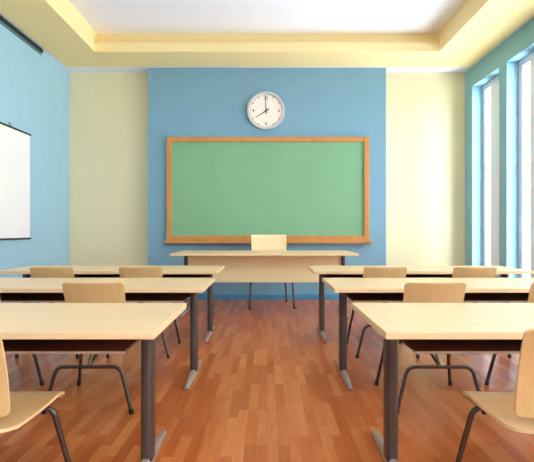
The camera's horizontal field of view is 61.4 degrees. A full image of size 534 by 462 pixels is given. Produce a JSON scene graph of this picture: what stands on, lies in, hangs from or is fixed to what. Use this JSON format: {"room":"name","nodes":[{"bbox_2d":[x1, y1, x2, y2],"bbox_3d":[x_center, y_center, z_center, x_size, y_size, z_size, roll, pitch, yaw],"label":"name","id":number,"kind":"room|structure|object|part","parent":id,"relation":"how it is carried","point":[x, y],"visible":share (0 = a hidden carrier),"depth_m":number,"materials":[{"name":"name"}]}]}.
{"room":"classroom","nodes":[
{"label":"classroom","id":0,"kind":"room"},
{"bbox_2d":[0,24,69,302],"bbox_3d":[-3.435,-1.030,2.100,0.200,4.300,11.400,0,0,0],"label":"wall","id":1,"kind":"structure","parent":0,"point":[34,88],"depth_m":6.63,"materials":[{"name":"blue paint"}]},
{"bbox_2d":[0,122,30,239],"bbox_3d":[-3.316,-0.641,5.240,0.038,1.514,2.120,0,0,0],"label":"projection screen","id":2,"kind":"object","parent":1,"relation":"attached to","point":[14,142],"visible":1,"depth_m":5.90,"materials":[{"name":"white fabric"}]},
{"bbox_2d":[0,15,42,54],"bbox_3d":[-3.320,-2.638,4.320,0.030,0.085,4.640,0,0,0],"label":"rail","id":3,"kind":"object","parent":1,"relation":"attached to","point":[3,21],"visible":1,"depth_m":6.04,"materials":[{"name":"black metal"}]},
{"bbox_2d":[0,12,533,71],"bbox_3d":[0.004,-2.745,2.100,6.679,0.130,11.000,0,0,0],"label":"trim","id":4,"kind":"structure","parent":1,"relation":"attached to","point":[70,69],"depth_m":7.38,"materials":[{"name":"white paint"}]},
{"bbox_2d":[0,299,533,461],"bbox_3d":[0.043,1.170,2.100,7.155,0.100,11.400,0,0,0],"label":"floor","id":5,"kind":"structure","parent":0,"point":[267,386],"depth_m":2.99,"materials":[{"name":"brown wood"}]},
{"bbox_2d":[0,300,44,385],"bbox_3d":[-1.900,0.722,3.027,0.565,0.798,0.564,0,0,0],"label":"chair","id":6,"kind":"object","parent":5,"relation":"on","point":[42,383],"visible":0.09,"depth_m":3.24,"materials":[{"name":"grey metal"}]},
{"bbox_2d":[0,333,70,461],"bbox_3d":[-1.082,0.722,1.677,0.565,0.798,0.564,0,0,0],"label":"chair","id":7,"kind":"object","parent":5,"relation":"on","point":[17,408],"visible":1,"depth_m":1.74,"materials":[{"name":"brown wood"}]},
{"bbox_3d":[-1.082,0.485,1.520,0.392,0.324,0.116,0,0,0],"label":"backrest","id":8,"kind":"part","parent":7,"relation":"part of","materials":[{"name":"brown wood"}]},
{"bbox_3d":[-1.082,0.692,1.726,0.427,0.056,0.467,0,0,0],"label":"seat","id":9,"kind":"part","parent":7,"relation":"part of","materials":[{"name":"brown wood"}]},
{"bbox_2d":[15,267,78,357],"bbox_3d":[-1.941,0.722,4.237,0.565,0.798,0.564,0,0,0],"label":"chair","id":10,"kind":"object","parent":5,"relation":"on","point":[36,272],"visible":0.23,"depth_m":4.05,"materials":[{"name":"beige wood"}]},
{"bbox_3d":[-1.941,0.485,4.080,0.392,0.324,0.116,0,0,0],"label":"backrest","id":11,"kind":"part","parent":10,"relation":"part of","materials":[{"name":"brown wood"}]},
{"bbox_2d":[42,282,133,414],"bbox_3d":[-1.099,0.722,3.027,0.565,0.798,0.564,0,0,0],"label":"chair","id":12,"kind":"object","parent":5,"relation":"on","point":[74,292],"visible":0.34,"depth_m":2.83,"materials":[{"name":"grey metal"}]},
{"bbox_3d":[-1.099,0.485,2.870,0.392,0.324,0.116,0,0,0],"label":"backrest","id":13,"kind":"part","parent":12,"relation":"part of","materials":[{"name":"brown wood"}]},
{"bbox_2d":[0,303,186,461],"bbox_3d":[-1.554,0.760,2.144,2.213,0.720,0.725,0,0,0],"label":"student desk","id":14,"kind":"object","parent":5,"relation":"on","point":[25,328],"visible":1,"depth_m":2.07,"materials":[{"name":"brown wood"}]},
{"bbox_2d":[2,339,139,351],"bbox_3d":[-1.554,0.469,2.162,1.918,0.078,0.570,0,0,0],"label":"shelf","id":15,"kind":"object","parent":14,"relation":"attached to","point":[10,345],"depth_m":1.97,"materials":[{"name":"brown wood"}]},
{"bbox_3d":[-0.566,0.755,2.144,0.056,0.650,0.098,0,0,0],"label":"leg","id":16,"kind":"part","parent":14,"relation":"part of","materials":[{"name":"grey paint"}]},
{"bbox_2d":[0,278,214,389],"bbox_3d":[-1.554,0.760,3.493,2.213,0.720,0.725,0,0,0],"label":"student desk","id":17,"kind":"object","parent":5,"relation":"on","point":[11,289],"visible":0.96,"depth_m":3.44,"materials":[{"name":"brown wood"}]},
{"bbox_2d":[0,293,189,300],"bbox_3d":[-1.554,0.469,3.510,1.918,0.078,0.570,0,0,0],"label":"shelf","id":18,"kind":"object","parent":17,"relation":"attached to","point":[3,296],"depth_m":3.44,"materials":[{"name":"brown wood"}]},
{"bbox_3d":[-0.566,0.755,3.493,0.056,0.650,0.098,0,0,0],"label":"leg","id":19,"kind":"part","parent":17,"relation":"part of","materials":[{"name":"grey paint"}]},
{"bbox_2d":[0,266,223,342],"bbox_3d":[-1.599,0.760,4.843,2.213,0.720,0.725,0,0,0],"label":"student desk","id":20,"kind":"object","parent":5,"relation":"on","point":[79,271],"visible":0.44,"depth_m":4.80,"materials":[{"name":"brown wood"}]},
{"bbox_3d":[-2.586,0.755,4.843,0.056,0.650,0.098,0,0,0],"label":"leg","id":21,"kind":"part","parent":20,"relation":"part of","materials":[{"name":"grey paint"}]},
{"bbox_2d":[29,274,206,277],"bbox_3d":[-1.599,0.469,4.860,1.918,0.078,0.570,0,0,0],"label":"shelf","id":22,"kind":"object","parent":20,"relation":"attached to","point":[75,275],"depth_m":4.94,"materials":[{"name":"brown wood"}]},
{"bbox_3d":[-0.611,0.755,4.843,0.056,0.650,0.098,0,0,0],"label":"leg","id":23,"kind":"part","parent":20,"relation":"part of","materials":[{"name":"grey paint"}]},
{"bbox_2d":[106,267,180,357],"bbox_3d":[-1.138,0.722,4.237,0.565,0.798,0.564,0,0,0],"label":"chair","id":24,"kind":"object","parent":5,"relation":"on","point":[125,272],"visible":0.29,"depth_m":4.05,"materials":[{"name":"grey metal"}]},
{"bbox_3d":[-1.138,0.485,4.080,0.392,0.324,0.116,0,0,0],"label":"backrest","id":25,"kind":"part","parent":24,"relation":"part of","materials":[{"name":"brown wood"}]},
{"bbox_3d":[-1.138,0.692,4.286,0.427,0.056,0.467,0,0,0],"label":"seat","id":26,"kind":"part","parent":24,"relation":"part of","materials":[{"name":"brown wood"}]},
{"bbox_2d":[170,250,358,317],"bbox_3d":[-0.033,0.704,6.190,2.405,0.832,0.940,0,0,0],"label":"desk","id":27,"kind":"object","parent":5,"relation":"on","point":[239,265],"visible":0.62,"depth_m":6.16,"materials":[{"name":"brown wood"}]},
{"bbox_3d":[-1.108,0.699,6.170,0.054,0.763,0.090,0,0,0],"label":"leg","id":28,"kind":"part","parent":27,"relation":"part of","materials":[{"name":"grey paint"}]},
{"bbox_3d":[-0.033,0.510,6.168,2.097,0.386,0.025,0,0,0],"label":"panel","id":29,"kind":"part","parent":27,"relation":"part of","materials":[{"name":"brown wood"}]},
{"bbox_3d":[1.043,0.699,6.170,0.054,0.763,0.090,0,0,0],"label":"leg","id":30,"kind":"part","parent":27,"relation":"part of","materials":[{"name":"grey paint"}]},
{"bbox_2d":[249,235,295,309],"bbox_3d":[0.049,0.589,6.745,0.679,1.065,0.688,0,0,-5],"label":"chair","id":31,"kind":"object","parent":5,"relation":"on","point":[258,242],"visible":0.28,"depth_m":6.94,"materials":[{"name":"brown wood"}]},
{"bbox_3d":[0.032,0.299,6.936,0.551,0.486,0.144,0,0,-5],"label":"backrest","id":32,"kind":"part","parent":31,"relation":"part of","materials":[{"name":"brown wood"}]},
{"bbox_2d":[347,267,419,357],"bbox_3d":[1.063,0.722,4.237,0.565,0.798,0.564,0,0,0],"label":"chair","id":33,"kind":"object","parent":5,"relation":"on","point":[368,272],"visible":0.34,"depth_m":4.05,"materials":[{"name":"grey metal"}]},
{"bbox_3d":[1.063,0.692,4.286,0.427,0.056,0.467,0,0,0],"label":"seat","id":34,"kind":"part","parent":33,"relation":"part of","materials":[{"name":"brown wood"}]},
{"bbox_3d":[1.063,0.485,4.080,0.392,0.324,0.116,0,0,0],"label":"backrest","id":35,"kind":"part","parent":33,"relation":"part of","materials":[{"name":"brown wood"}]},
{"bbox_2d":[308,266,533,342],"bbox_3d":[1.575,0.760,4.843,2.210,0.720,0.725,0,0,0],"label":"student desk","id":36,"kind":"object","parent":5,"relation":"on","point":[323,271],"visible":0.5,"depth_m":4.80,"materials":[{"name":"brown wood"}]},
{"bbox_3d":[0.589,0.755,4.843,0.056,0.650,0.098,0,0,0],"label":"leg","id":37,"kind":"part","parent":36,"relation":"part of","materials":[{"name":"grey paint"}]},
{"bbox_2d":[325,274,502,277],"bbox_3d":[1.575,0.469,4.860,1.915,0.078,0.570,0,0,0],"label":"shelf","id":38,"kind":"object","parent":36,"relation":"attached to","point":[326,275],"depth_m":4.94,"materials":[{"name":"brown wood"}]},
{"bbox_3d":[2.561,0.755,4.843,0.056,0.650,0.098,0,0,0],"label":"leg","id":39,"kind":"part","parent":36,"relation":"part of","materials":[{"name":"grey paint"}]},
{"bbox_2d":[322,278,533,389],"bbox_3d":[1.575,0.760,3.493,2.210,0.720,0.725,0,0,0],"label":"student desk","id":40,"kind":"object","parent":5,"relation":"on","point":[355,289],"visible":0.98,"depth_m":3.44,"materials":[{"name":"brown wood"}]},
{"bbox_3d":[0.589,0.755,3.493,0.056,0.650,0.098,0,0,0],"label":"leg","id":41,"kind":"part","parent":40,"relation":"part of","materials":[{"name":"grey paint"}]},
{"bbox_2d":[347,293,528,300],"bbox_3d":[1.575,0.469,3.510,1.915,0.078,0.570,0,0,0],"label":"shelf","id":42,"kind":"object","parent":40,"relation":"attached to","point":[352,296],"depth_m":3.44,"materials":[{"name":"brown wood"}]},
{"bbox_2d":[375,282,486,414],"bbox_3d":[1.064,0.722,3.027,0.565,0.798,0.564,0,0,0],"label":"chair","id":43,"kind":"object","parent":5,"relation":"on","point":[414,292],"visible":0.37,"depth_m":2.83,"materials":[{"name":"grey metal"}]},
{"bbox_3d":[1.064,0.485,2.870,0.392,0.324,0.116,0,0,0],"label":"backrest","id":44,"kind":"part","parent":43,"relation":"part of","materials":[{"name":"brown wood"}]},
{"bbox_2d":[351,303,533,461],"bbox_3d":[1.575,0.760,2.144,2.210,0.720,0.725,0,0,0],"label":"student desk","id":45,"kind":"object","parent":5,"relation":"on","point":[425,328],"visible":1,"depth_m":2.08,"materials":[{"name":"brown wood"}]},
{"bbox_3d":[0.589,0.755,2.144,0.056,0.650,0.098,0,0,0],"label":"leg","id":46,"kind":"part","parent":45,"relation":"part of","materials":[{"name":"grey paint"}]},
{"bbox_2d":[399,339,521,351],"bbox_3d":[1.575,0.469,2.162,1.915,0.078,0.570,0,0,0],"label":"shelf","id":47,"kind":"object","parent":45,"relation":"attached to","point":[416,345],"depth_m":1.97,"materials":[{"name":"brown wood"}]},
{"bbox_2d":[450,267,510,357],"bbox_3d":[1.873,0.722,4.237,0.565,0.798,0.564,0,0,0],"label":"chair","id":48,"kind":"object","parent":5,"relation":"on","point":[458,272],"visible":0.17,"depth_m":4.05,"materials":[{"name":"beige wood"}]},
{"bbox_3d":[1.873,0.485,4.080,0.392,0.324,0.116,0,0,0],"label":"backrest","id":49,"kind":"part","parent":48,"relation":"part of","materials":[{"name":"brown wood"}]},
{"bbox_2d":[455,329,533,461],"bbox_3d":[1.050,0.722,1.677,0.565,0.798,0.564,0,0,0],"label":"chair","id":50,"kind":"object","parent":5,"relation":"on","point":[514,410],"visible":1,"depth_m":1.60,"materials":[{"name":"beige wood"}]},
{"bbox_3d":[1.050,0.692,1.726,0.427,0.056,0.467,0,0,0],"label":"seat","id":51,"kind":"part","parent":50,"relation":"part of","materials":[{"name":"brown wood"}]},
{"bbox_3d":[1.050,0.485,1.520,0.392,0.324,0.116,0,0,0],"label":"backrest","id":52,"kind":"part","parent":50,"relation":"part of","materials":[{"name":"brown wood"}]},
{"bbox_2d":[484,283,533,385],"bbox_3d":[1.864,0.722,3.027,0.565,0.798,0.564,0,0,0],"label":"chair","id":53,"kind":"object","parent":5,"relation":"on","point":[531,291],"visible":0.1,"depth_m":3.22,"materials":[{"name":"grey metal"}]},
{"bbox_3d":[1.864,0.485,2.870,0.392,0.324,0.116,0,0,0],"label":"backrest","id":54,"kind":"part","parent":53,"relation":"part of","materials":[{"name":"brown wood"}]},
{"bbox_2d":[148,68,385,293],"bbox_3d":[0.000,-0.780,7.490,3.904,3.800,0.220,0,0,0],"label":"wall","id":55,"kind":"structure","parent":0,"point":[182,102],"depth_m":7.38,"materials":[{"name":"blue paint"}]},
{"bbox_2d":[247,92,284,129],"bbox_3d":[-0.016,-1.963,7.349,0.612,0.612,0.059,0,0,0],"label":"wall clock","id":56,"kind":"object","parent":55,"relation":"attached to","point":[265,110],"visible":1,"depth_m":7.35,"materials":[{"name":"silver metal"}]},
{"bbox_2d":[164,137,371,242],"bbox_3d":[0.015,-0.667,7.317,3.350,1.735,0.125,0,0,0],"label":"chalkboard","id":57,"kind":"object","parent":55,"relation":"attached to","point":[220,189],"visible":0.95,"depth_m":7.36,"materials":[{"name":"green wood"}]},
{"bbox_2d":[164,240,371,242],"bbox_3d":[0.015,0.172,7.317,3.350,0.057,0.125,0,0,0],"label":"chalk tray","id":58,"kind":"object","parent":57,"relation":"on","point":[165,241],"depth_m":7.25,"materials":[{"name":"orange wood"}]},
{"bbox_2d":[188,294,348,298],"bbox_3d":[0.004,1.080,7.482,6.679,0.080,0.235,0,0,0],"label":"baseboard","id":59,"kind":"structure","parent":55,"relation":"attached to","point":[200,296],"depth_m":7.37,"materials":[{"name":"blue paint"}]},
{"bbox_2d":[69,0,464,32],"bbox_3d":[0.004,-3.075,2.100,6.679,0.150,11.000,0,0,0],"label":"ceiling","id":60,"kind":"structure","parent":0,"point":[104,16],"depth_m":6.29,"materials":[{"name":"white paint"}]},
{"bbox_2d":[70,72,464,265],"bbox_3d":[0.142,-1.030,7.700,6.955,4.300,0.200,0,0,0],"label":"wall","id":61,"kind":"structure","parent":0,"point":[425,111],"depth_m":7.60,"materials":[{"name":"beige paint"}]},
{"bbox_2d":[465,17,533,302],"bbox_3d":[3.482,-1.030,2.100,0.276,4.300,11.000,0,0,0],"label":"wall","id":62,"kind":"structure","parent":0,"point":[502,61],"depth_m":6.42,"materials":[{"name":"teal paint"}]},
{"bbox_2d":[0,0,533,66],"bbox_3d":[0.025,-2.740,1.993,6.550,0.140,10.666,0,0,0],"label":"trim","id":63,"kind":"structure","parent":62,"relation":"attached to","point":[486,23],"depth_m":6.70,"materials":[{"name":"yellow paint"}]},
{"bbox_2d":[483,76,498,276],"bbox_3d":[3.533,-0.760,6.905,0.095,3.200,0.850,0,0,0],"label":"window","id":64,"kind":"structure","parent":62,"relation":"in","point":[493,84],"depth_m":6.99,"materials":[{"name":"clear glass"}]},
{"bbox_2d":[519,52,533,277],"bbox_3d":[3.533,-0.760,5.855,0.095,3.200,0.850,0,0,0],"label":"window","id":65,"kind":"structure","parent":62,"relation":"in","point":[529,60],"depth_m":6.19,"materials":[{"name":"clear glass"}]}
]}

